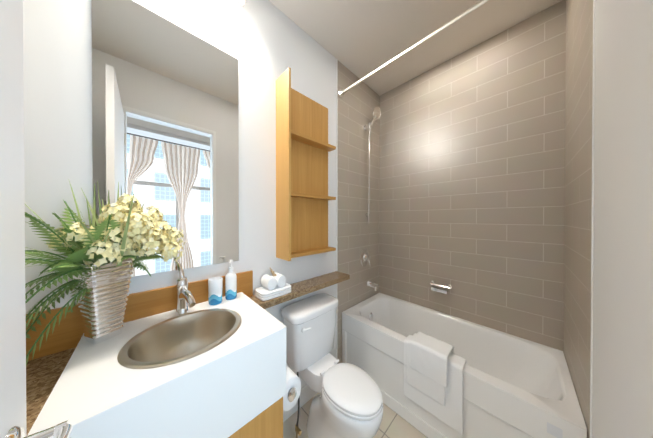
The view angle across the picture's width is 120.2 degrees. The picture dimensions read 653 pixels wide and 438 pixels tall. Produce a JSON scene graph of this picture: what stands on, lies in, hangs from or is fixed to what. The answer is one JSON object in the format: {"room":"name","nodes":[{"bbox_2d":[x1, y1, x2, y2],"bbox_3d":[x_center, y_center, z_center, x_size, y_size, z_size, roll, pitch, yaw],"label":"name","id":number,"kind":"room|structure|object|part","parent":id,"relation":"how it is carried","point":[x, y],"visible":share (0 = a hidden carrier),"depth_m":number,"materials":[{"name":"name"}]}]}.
{"room":"bathroom","nodes":[
{"label":"bathroom","id":0,"kind":"room"},
{"bbox_2d":[23,0,335,388],"bbox_3d":[-0.653,-0.007,1.262,2.000,3.211,0.120,0,0,-44],"label":"wall","id":1,"kind":"structure","parent":0,"point":[266,43],"depth_m":1.11,"materials":[{"name":"white paint"}]},
{"bbox_2d":[26,270,252,360],"bbox_3d":[-0.874,0.445,0.951,1.002,0.173,0.019,0,0,-44],"label":"backsplash","id":2,"kind":"structure","parent":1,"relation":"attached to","point":[68,332],"depth_m":0.88,"materials":[{"name":"brown wood"}]},
{"bbox_2d":[92,0,238,276],"bbox_3d":[-0.801,-0.385,1.030,0.608,1.323,0.006,0,0,-44],"label":"mirror","id":3,"kind":"object","parent":1,"relation":"attached to","point":[165,115],"visible":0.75,"depth_m":0.99,"materials":[{"name":"clear glass"}]},
{"bbox_2d":[235,0,245,5],"bbox_3d":[-0.730,-1.437,1.020,0.565,0.230,0.110,0,0,-44],"label":"sconce","id":4,"kind":"object","parent":1,"relation":"attached to","point":[241,2],"visible":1,"depth_m":1.21,"materials":[{"name":"silver metal"}]},
{"bbox_2d":[249,271,349,308],"bbox_3d":[-0.176,0.550,1.517,0.934,0.042,0.172,0,0,-44],"label":"countertop","id":5,"kind":"structure","parent":1,"relation":"attached to","point":[304,287],"depth_m":1.49,"materials":[{"name":"stone"}]},
{"bbox_2d":[27,292,286,437],"bbox_3d":[-0.603,0.636,0.819,0.650,0.306,0.550,0,0,-44],"label":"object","id":6,"kind":"structure","parent":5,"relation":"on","point":[232,384],"depth_m":0.62,"materials":[{"name":"white"}]},
{"bbox_2d":[26,347,75,434],"bbox_3d":[-0.946,0.555,0.505,0.280,0.042,0.564,0,0,-44],"label":"countertop","id":7,"kind":"structure","parent":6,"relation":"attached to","point":[43,374],"depth_m":0.63,"materials":[{"name":"stone"}]},
{"bbox_2d":[73,258,135,343],"bbox_3d":[-0.911,0.323,0.769,0.148,0.318,0.148,0,0,18],"label":"vase","id":8,"kind":"object","parent":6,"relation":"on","point":[102,303],"visible":0.9,"depth_m":0.73,"materials":[{"name":"silver metal"}]},
{"bbox_2d":[25,181,158,266],"bbox_3d":[-0.881,0.040,0.678,0.416,0.407,0.384,0,0,-44],"label":"stem","id":9,"kind":"object","parent":8,"relation":"in","point":[94,219],"visible":0.35,"depth_m":0.72,"materials":[{"name":"green plant"}]},
{"bbox_2d":[25,200,162,365],"bbox_3d":[-0.913,0.199,0.712,0.471,0.554,0.291,0,0,-44],"label":"plant","id":10,"kind":"object","parent":8,"relation":"in","point":[70,266],"visible":0.62,"depth_m":0.67,"materials":[{"name":"green plant"}]},
{"bbox_2d":[46,193,185,267],"bbox_3d":[-0.842,0.060,0.787,0.410,0.344,0.242,0,0,-44],"label":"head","id":11,"kind":"object","parent":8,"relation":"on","point":[151,220],"visible":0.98,"depth_m":0.77,"materials":[{"name":"cream-yellow flower petals"}]},
{"bbox_2d":[117,309,241,368],"bbox_3d":[-0.588,0.578,0.804,0.412,0.203,0.384,0,0,-44],"label":"sink","id":12,"kind":"object","parent":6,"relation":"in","point":[179,338],"visible":0.58,"depth_m":0.87,"materials":[{"name":"silver metal"}]},
{"bbox_2d":[175,261,195,314],"bbox_3d":[-0.714,0.349,0.944,0.069,0.265,0.170,0,0,-44],"label":"faucet","id":13,"kind":"object","parent":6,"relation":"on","point":[185,299],"visible":0.98,"depth_m":0.94,"materials":[{"name":"silver metal"}]},
{"bbox_2d":[208,277,222,304],"bbox_3d":[-0.636,0.411,1.075,0.072,0.140,0.072,0,0,-44],"label":"cup","id":14,"kind":"object","parent":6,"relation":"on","point":[215,285],"visible":1,"depth_m":1.05,"materials":[{"name":"ceramic"}]},
{"bbox_2d":[225,270,236,299],"bbox_3d":[-0.581,0.395,1.142,0.062,0.172,0.062,0,0,-44],"label":"soap dispenser","id":15,"kind":"object","parent":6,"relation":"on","point":[231,285],"visible":0.98,"depth_m":1.12,"materials":[{"name":"ceramic"}]},
{"bbox_2d":[229,260,232,269],"bbox_3d":[-0.575,0.278,1.129,0.035,0.061,0.051,0,0,-44],"label":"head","id":16,"kind":"object","parent":15,"relation":"on","point":[230,264],"visible":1,"depth_m":1.13},
{"bbox_2d":[228,397,282,437],"bbox_3d":[-0.314,1.133,0.749,0.310,0.663,0.021,0,0,-44],"label":"door","id":17,"kind":"structure","parent":6,"relation":"hanging from","point":[267,422],"depth_m":0.79,"materials":[{"name":"brown wood"}]},
{"bbox_2d":[255,272,290,300],"bbox_3d":[-0.373,0.462,1.326,0.230,0.134,0.140,0,0,-44],"label":"towel","id":18,"kind":"object","parent":5,"relation":"on","point":[277,285],"visible":0.98,"depth_m":1.28,"materials":[{"name":"white fabric"}]},
{"bbox_2d":[283,385,317,421],"bbox_3d":[-0.230,1.526,1.585,0.928,0.143,0.012,0,0,-44],"label":"baseboard","id":19,"kind":"structure","parent":1,"relation":"attached to","point":[307,393],"depth_m":1.60,"materials":[{"name":"white"}]},
{"bbox_2d":[276,67,335,260],"bbox_3d":[-0.123,-0.380,1.561,0.558,1.349,0.181,0,0,-44],"label":"shelf unit","id":20,"kind":"object","parent":1,"relation":"attached to","point":[303,147],"visible":0.98,"depth_m":1.56,"materials":[{"name":"brown wood"}]},
{"bbox_2d":[336,59,337,359],"bbox_3d":[0.106,-0.010,1.906,0.012,3.211,0.004,0,0,-44],"label":"trim","id":21,"kind":"structure","parent":1,"relation":"attached to","point":[336,186],"depth_m":1.90,"materials":[{"name":"white"}]},
{"bbox_2d":[283,393,427,437],"bbox_3d":[0.211,1.639,1.047,2.937,0.078,1.640,0,0,-44],"label":"floor","id":22,"kind":"structure","parent":0,"point":[393,424],"depth_m":1.45,"materials":[{"name":"tile"}]},
{"bbox_2d":[295,424,301,437],"bbox_3d":[-0.203,1.530,1.320,0.039,0.136,0.062,0,0,-44],"label":"supply valve","id":23,"kind":"object","parent":22,"relation":"on","point":[298,431],"visible":0.94,"depth_m":1.31,"materials":[{"name":"gold metal"}]},
{"bbox_2d":[296,372,299,426],"bbox_3d":[-0.200,1.276,1.307,0.020,0.377,0.071,0,0,-19],"label":"supply hose","id":24,"kind":"object","parent":23,"relation":"on","point":[298,406],"visible":0.71,"depth_m":1.28,"materials":[{"name":"grey"}]},
{"bbox_2d":[298,353,382,437],"bbox_3d":[0.044,1.340,1.301,0.313,0.517,0.730,0,0,-44],"label":"toilet","id":25,"kind":"object","parent":22,"relation":"on","point":[326,419],"depth_m":1.20,"materials":[{"name":"white ceramic"}]},
{"bbox_2d":[283,308,335,371],"bbox_3d":[-0.122,0.908,1.500,0.440,0.359,0.216,0,0,-44],"label":"toilet tank","id":26,"kind":"object","parent":25,"relation":"on","point":[308,348],"visible":0.6,"depth_m":1.37,"materials":[{"name":"white ceramic"}]},
{"bbox_2d":[281,293,337,324],"bbox_3d":[-0.120,0.699,1.498,0.464,0.058,0.236,0,0,-44],"label":"lid","id":27,"kind":"object","parent":26,"relation":"on","point":[302,311],"visible":1,"depth_m":1.42,"materials":[{"name":"white ceramic"}]},
{"bbox_3d":[-0.080,1.144,1.458,0.236,0.127,0.330,0,0,-44],"label":"toilet base","id":28,"kind":"part","parent":25,"relation":"part of","materials":[{"name":"white ceramic"}]},
{"bbox_2d":[320,359,382,420],"bbox_3d":[0.157,1.059,1.182,0.309,0.056,0.397,0,0,-44],"label":"seat","id":29,"kind":"object","parent":25,"relation":"on","point":[352,391],"visible":1,"depth_m":1.12,"materials":[{"name":"white plastic"}]},
{"bbox_2d":[342,293,587,437],"bbox_3d":[0.953,1.288,1.675,0.748,0.627,1.522,0,0,-44],"label":"tub","id":30,"kind":"object","parent":22,"relation":"on","point":[515,386],"depth_m":1.49,"materials":[{"name":"white ceramic"}]},
{"bbox_2d":[404,335,466,434],"bbox_3d":[0.794,1.166,1.390,0.165,0.435,0.380,0,0,-44],"label":"bath towel","id":31,"kind":"object","parent":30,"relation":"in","point":[450,413],"visible":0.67,"depth_m":1.26,"materials":[{"name":"white fabric"}]},
{"bbox_2d":[407,333,444,405],"bbox_3d":[0.768,1.093,1.407,0.182,0.329,0.250,0,0,-44],"label":"hand towel","id":32,"kind":"object","parent":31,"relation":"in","point":[430,388],"visible":0.44,"depth_m":1.35,"materials":[{"name":"white fabric"}]},
{"bbox_2d":[410,332,453,387],"bbox_3d":[0.780,1.013,1.389,0.204,0.204,0.240,0,0,-44],"label":"washcloth","id":33,"kind":"object","parent":32,"relation":"in","point":[429,355],"visible":0.96,"depth_m":1.33,"materials":[{"name":"white fabric"}]},
{"bbox_3d":[1.142,1.061,0.940,0.003,0.052,0.050,0,0,-44],"label":"tub face","id":34,"kind":"part","parent":30,"relation":"part of","materials":[{"name":"white ceramic"}]},
{"bbox_3d":[0.323,0.232,0.015,0.854,2.747,0.008,0,0,-44],"label":"door","id":35,"kind":"structure","parent":22,"relation":"on","visible":0},
{"bbox_2d":[0,0,72,437],"bbox_3d":[-0.251,0.268,0.052,0.102,2.643,0.817,0,0,-44],"label":"door","id":36,"kind":"structure","parent":35,"relation":"attached to","point":[12,322],"depth_m":0.31,"materials":[{"name":"white"}]},
{"bbox_3d":[-0.440,0.372,0.278,0.062,0.086,0.158,0,0,-44],"label":"door handle","id":37,"kind":"part","parent":36,"relation":"part of","materials":[{"name":"silver metal"}]},
{"bbox_3d":[-0.725,1.198,0.742,0.921,0.807,0.534,0,0,-44],"label":"bathroom vanity","id":38,"kind":"object","parent":22,"relation":"on","visible":0},
{"bbox_2d":[283,365,300,410],"bbox_3d":[-0.218,0.874,0.999,0.127,0.198,0.110,0,0,-44],"label":"paper roll","id":39,"kind":"object","parent":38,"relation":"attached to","point":[292,379],"visible":0.5,"depth_m":0.97,"materials":[{"name":"white paper"}]},
{"bbox_2d":[288,387,296,401],"bbox_3d":[-0.242,0.892,0.984,0.110,0.068,0.152,0,0,-44],"label":"paper holder","id":40,"kind":"object","parent":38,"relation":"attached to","point":[292,393],"visible":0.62,"depth_m":0.95,"materials":[{"name":"silver metal"}]},
{"bbox_2d":[337,61,379,363],"bbox_3d":[0.406,-0.012,2.279,0.937,3.211,0.120,0,0,-44],"label":"tiled wall","id":41,"kind":"structure","parent":0,"point":[357,105],"depth_m":2.13,"materials":[{"name":"beige tile"}]},
{"bbox_2d":[360,248,370,265],"bbox_3d":[0.473,0.456,2.216,0.164,0.213,0.066,0,0,-44],"label":"valve","id":42,"kind":"object","parent":41,"relation":"attached to","point":[364,257],"visible":1,"depth_m":2.20,"materials":[{"name":"silver metal"}]},
{"bbox_2d":[364,106,380,223],"bbox_3d":[0.548,-0.628,2.222,0.158,1.368,0.154,0,0,-44],"label":"shower","id":43,"kind":"object","parent":41,"relation":"attached to","point":[376,113],"visible":1,"depth_m":2.20,"materials":[{"name":"silver metal"}]},
{"bbox_2d":[367,280,377,290],"bbox_3d":[0.554,0.800,2.253,0.060,0.098,0.128,0,0,-44],"label":"spout","id":44,"kind":"object","parent":41,"relation":"attached to","point":[373,285],"visible":1,"depth_m":2.23,"materials":[{"name":"silver metal"}]},
{"bbox_2d":[268,0,561,95],"bbox_3d":[0.599,-1.658,0.050,5.400,0.104,3.590,0,0,-44],"label":"ceiling","id":45,"kind":"structure","parent":0,"point":[359,39],"depth_m":1.58,"materials":[{"name":"paint"}]},
{"bbox_2d":[379,0,565,352],"bbox_3d":[1.310,-0.010,1.928,0.120,3.211,1.640,0,0,-44],"label":"tiled wall","id":46,"kind":"structure","parent":0,"point":[472,181],"depth_m":1.70,"materials":[{"name":"beige tile"}]},
{"bbox_2d":[431,287,448,293],"bbox_3d":[1.169,0.727,1.935,0.077,0.033,0.140,0,0,-44],"label":"soap dish","id":47,"kind":"object","parent":46,"relation":"attached to","point":[440,290],"depth_m":1.90,"materials":[{"name":"silver metal"}]},
{"bbox_2d":[430,281,451,288],"bbox_3d":[1.176,0.685,1.942,0.056,0.042,0.191,0,0,-44],"label":"bar","id":48,"kind":"object","parent":46,"relation":"attached to","point":[432,282],"depth_m":1.91,"materials":[{"name":"silver metal"}]},
{"bbox_2d":[564,0,592,437],"bbox_3d":[1.506,-0.006,1.062,0.797,3.211,0.120,0,0,-44],"label":"tiled wall","id":49,"kind":"structure","parent":0,"point":[578,173],"depth_m":1.04,"materials":[{"name":"beige tile"}]},
{"bbox_2d":[339,0,490,96],"bbox_3d":[0.673,-1.293,1.392,0.060,0.077,1.518,0,0,-44],"label":"curtain rod","id":50,"kind":"object","parent":49,"relation":"attached to","point":[473,8],"visible":1,"depth_m":1.36,"materials":[{"name":"silver metal"}]},
{"bbox_2d":[592,0,652,437],"bbox_3d":[0.936,-0.003,0.515,0.782,3.211,0.120,0,0,-44],"label":"wall","id":51,"kind":"structure","parent":0,"point":[622,388],"depth_m":0.58,"materials":[{"name":"white paint"}]},
{"bbox_2d":[590,0,594,437],"bbox_3d":[1.171,-0.004,0.827,0.012,3.211,0.004,0,0,-44],"label":"trim","id":52,"kind":"structure","parent":51,"relation":"attached to","point":[592,219],"depth_m":0.82,"materials":[{"name":"white"}]}
]}

